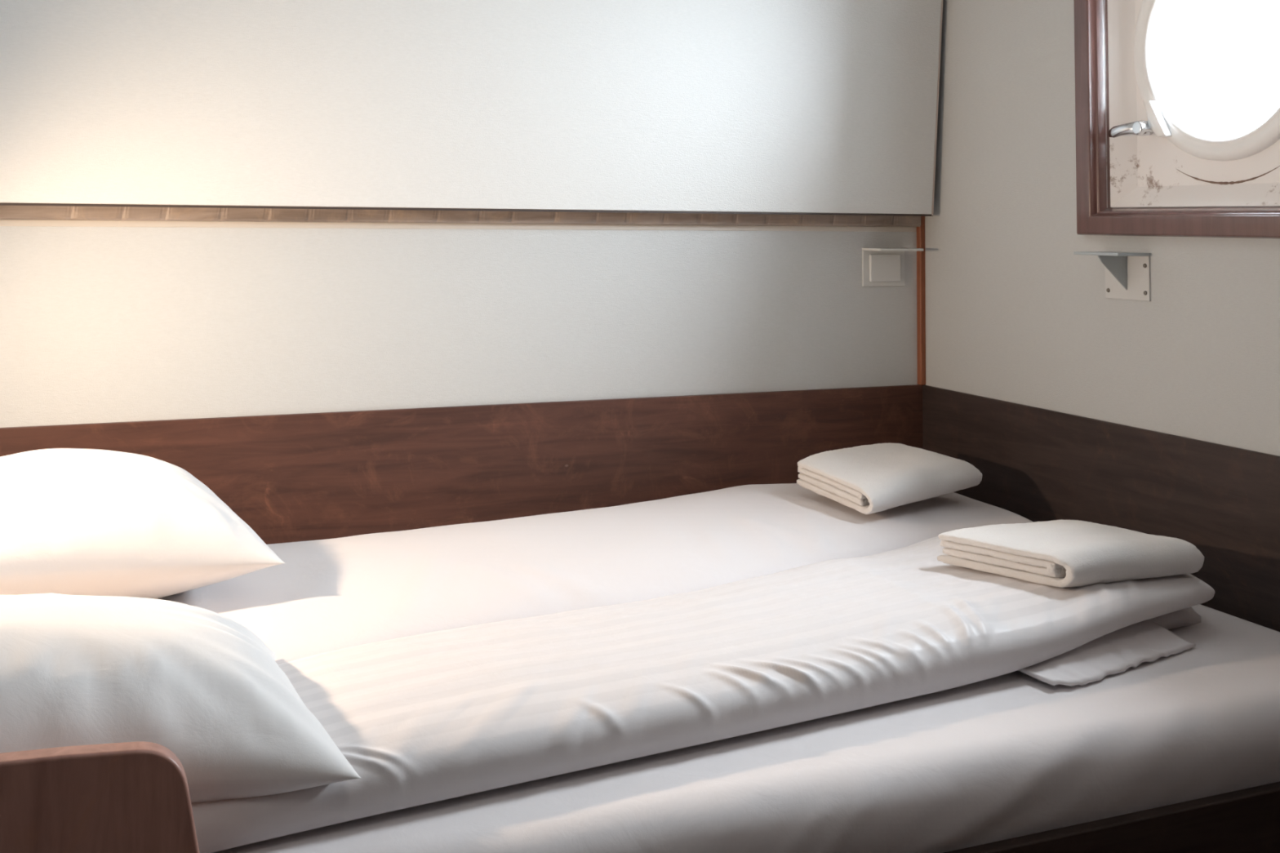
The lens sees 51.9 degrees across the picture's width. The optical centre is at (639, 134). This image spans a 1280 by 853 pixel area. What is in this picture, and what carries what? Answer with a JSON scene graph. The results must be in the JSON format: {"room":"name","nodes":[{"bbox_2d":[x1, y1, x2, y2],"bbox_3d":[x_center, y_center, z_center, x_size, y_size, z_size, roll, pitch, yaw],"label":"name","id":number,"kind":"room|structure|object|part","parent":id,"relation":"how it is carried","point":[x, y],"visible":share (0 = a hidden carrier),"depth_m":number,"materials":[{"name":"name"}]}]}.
{"room":"ship cabin","nodes":[
{"label":"ship cabin","id":0,"kind":"room"},
{"bbox_2d":[0,219,917,427],"bbox_3d":[-0.409,0.305,2.690,2.778,2.150,0.096,2,-4,-23],"label":"wall","id":1,"kind":"structure","parent":0,"point":[98,324],"depth_m":2.62,"materials":[{"name":"paint"}]},
{"bbox_2d":[0,219,916,231],"bbox_3d":[-0.465,0.181,2.622,2.414,0.012,0.004,2,-4,-23],"label":"trim","id":2,"kind":"structure","parent":1,"relation":"attached to","point":[2,222],"depth_m":2.63,"materials":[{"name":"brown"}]},
{"bbox_2d":[0,202,920,226],"bbox_3d":[-0.461,0.154,2.615,2.414,0.041,0.022,2,-4,-23],"label":"trim","id":3,"kind":"structure","parent":1,"relation":"attached to","point":[6,212],"depth_m":2.62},
{"bbox_2d":[0,384,922,544],"bbox_3d":[-0.464,0.956,2.569,2.428,0.833,0.014,2,-4,-23],"label":"wall panel","id":4,"kind":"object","parent":1,"relation":"attached to","point":[305,477],"depth_m":2.65,"materials":[{"name":"brown wood"}]},
{"bbox_2d":[0,0,942,216],"bbox_3d":[-0.428,-0.270,2.593,2.410,0.836,0.133,2,-4,-23],"label":"bunk","id":5,"kind":"object","parent":1,"relation":"attached to","point":[774,107],"visible":1,"depth_m":2.59,"materials":[{"name":"plastic"}]},
{"bbox_2d":[862,248,924,286],"bbox_3d":[0.578,0.303,3.010,0.116,0.088,0.078,2,-4,-23],"label":"bracket","id":6,"kind":"object","parent":1,"relation":"attached to","point":[881,267],"visible":1,"depth_m":3.03,"materials":[{"name":"white paint"}]},
{"bbox_3d":[0.564,0.308,3.044,0.114,0.083,0.004,2,-4,-23],"label":"plate","id":7,"kind":"part","parent":6,"relation":"part of","materials":[{"name":"white paint"}]},
{"bbox_2d":[862,248,924,250],"bbox_3d":[0.579,0.262,3.013,0.116,0.005,0.078,2,-4,-23],"label":"shelf","id":8,"kind":"object","parent":6,"relation":"attached to","point":[864,249],"depth_m":2.98,"materials":[{"name":"white paint"}]},
{"bbox_2d":[924,0,1279,456],"bbox_3d":[1.464,0.237,1.417,0.190,2.150,3.704,2,-4,-23],"label":"wall","id":9,"kind":"structure","parent":0,"point":[1013,314],"depth_m":2.67,"materials":[{"name":"paint"}]},
{"bbox_2d":[916,216,925,385],"bbox_3d":[0.661,-0.076,3.103,0.015,1.317,0.017,2,-4,-23],"label":"trim","id":10,"kind":"structure","parent":9,"relation":"attached to","point":[921,278],"depth_m":3.07,"materials":[{"name":"brown wood"}]},
{"bbox_2d":[922,385,1279,631],"bbox_3d":[1.370,0.891,1.330,0.010,0.833,3.692,2,-4,-23],"label":"wall panel","id":11,"kind":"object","parent":9,"relation":"attached to","point":[1034,464],"depth_m":2.44,"materials":[{"name":"brown wood"}]},
{"bbox_2d":[1073,251,1151,301],"bbox_3d":[0.882,0.264,2.459,0.078,0.088,0.116,2,-4,-23],"label":"bracket","id":12,"kind":"object","parent":9,"relation":"attached to","point":[1127,274],"visible":1,"depth_m":2.46,"materials":[{"name":"white metal"}]},
{"bbox_2d":[1073,251,1150,256],"bbox_3d":[0.882,0.222,2.462,0.078,0.005,0.116,2,-4,-23],"label":"shelf","id":13,"kind":"object","parent":12,"relation":"attached to","point":[1092,253],"depth_m":2.43,"materials":[{"name":"grey metal"}]},
{"bbox_3d":[0.916,0.268,2.473,0.004,0.083,0.114,2,-4,-23],"label":"plate","id":14,"kind":"part","parent":12,"relation":"part of","materials":[{"name":"grey paint"}]},
{"bbox_2d":[1073,0,1279,239],"bbox_3d":[1.076,-0.164,2.354,0.212,0.694,0.630,2,-4,-23],"label":"window","id":15,"kind":"structure","parent":9,"relation":"in","point":[1160,153],"depth_m":2.50,"materials":[{"name":"brown wood"}]},
{"bbox_3d":[0.926,-0.012,2.491,0.026,0.031,0.088,4,-5,-44],"label":"handle","id":16,"kind":"part","parent":15,"relation":"part of","materials":[{"name":"silver metal"}]},
{"bbox_3d":[0.316,1.319,0.866,2.778,0.100,3.900,2,-4,-23],"label":"floor","id":17,"kind":"structure","parent":0,"visible":0},
{"bbox_2d":[0,742,1279,852],"bbox_3d":[-0.213,0.959,1.963,2.414,0.713,1.288,2,-4,-23],"label":"frame","id":18,"kind":"object","parent":17,"relation":"on","point":[127,797],"visible":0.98,"depth_m":1.19,"materials":[{"name":"brown wood"}]},
{"bbox_2d":[213,604,1279,852],"bbox_3d":[-0.213,0.824,1.988,2.394,0.109,1.254,2,-4,-23],"label":"mattress","id":19,"kind":"object","parent":18,"relation":"on","point":[1016,753],"visible":0.29,"depth_m":1.59,"materials":[{"name":"white fabric"}]},
{"bbox_2d":[155,483,1033,664],"bbox_3d":[-0.030,0.743,2.329,1.742,0.100,0.645,3,-4,-28],"label":"duvet","id":20,"kind":"object","parent":19,"relation":"on","point":[336,593],"visible":0.46,"depth_m":2.16,"materials":[{"name":"white fabric"}]},
{"bbox_2d":[0,448,284,599],"bbox_3d":[-0.857,0.589,1.988,0.523,0.218,0.456,3,-4,-30],"label":"pillow","id":21,"kind":"object","parent":20,"relation":"on","point":[73,521],"visible":0.9,"depth_m":1.86,"materials":[{"name":"white fabric"}]},
{"bbox_2d":[796,443,982,514],"bbox_3d":[0.484,0.674,2.607,0.369,0.073,0.244,4,-5,-41],"label":"towel","id":22,"kind":"object","parent":20,"relation":"on","point":[867,479],"visible":1,"depth_m":2.54,"materials":[{"name":"white fabric"}]},
{"bbox_2d":[191,536,1214,852],"bbox_3d":[0.151,0.715,1.831,1.691,0.112,0.504,3,-4,-32],"label":"duvet","id":23,"kind":"object","parent":19,"relation":"on","point":[433,717],"visible":0.66,"depth_m":1.70,"materials":[{"name":"white fabric"}]},
{"bbox_2d":[0,593,360,804],"bbox_3d":[-0.660,0.607,1.418,0.615,0.211,0.436,2,-4,-27],"label":"pillow","id":24,"kind":"object","parent":23,"relation":"on","point":[196,683],"visible":0.82,"depth_m":1.34,"materials":[{"name":"white fabric"}]},
{"bbox_2d":[937,520,1204,587],"bbox_3d":[0.685,0.663,2.099,0.358,0.061,0.222,2,-4,-23],"label":"towel","id":25,"kind":"object","parent":23,"relation":"on","point":[1060,553],"visible":1,"depth_m":2.05,"materials":[{"name":"white fabric"}]},
{"bbox_3d":[0.019,1.059,1.396,2.414,0.442,0.021,2,-4,-23],"label":"panel","id":26,"kind":"part","parent":18,"relation":"part of","materials":[{"name":"brown wood"}]}
]}

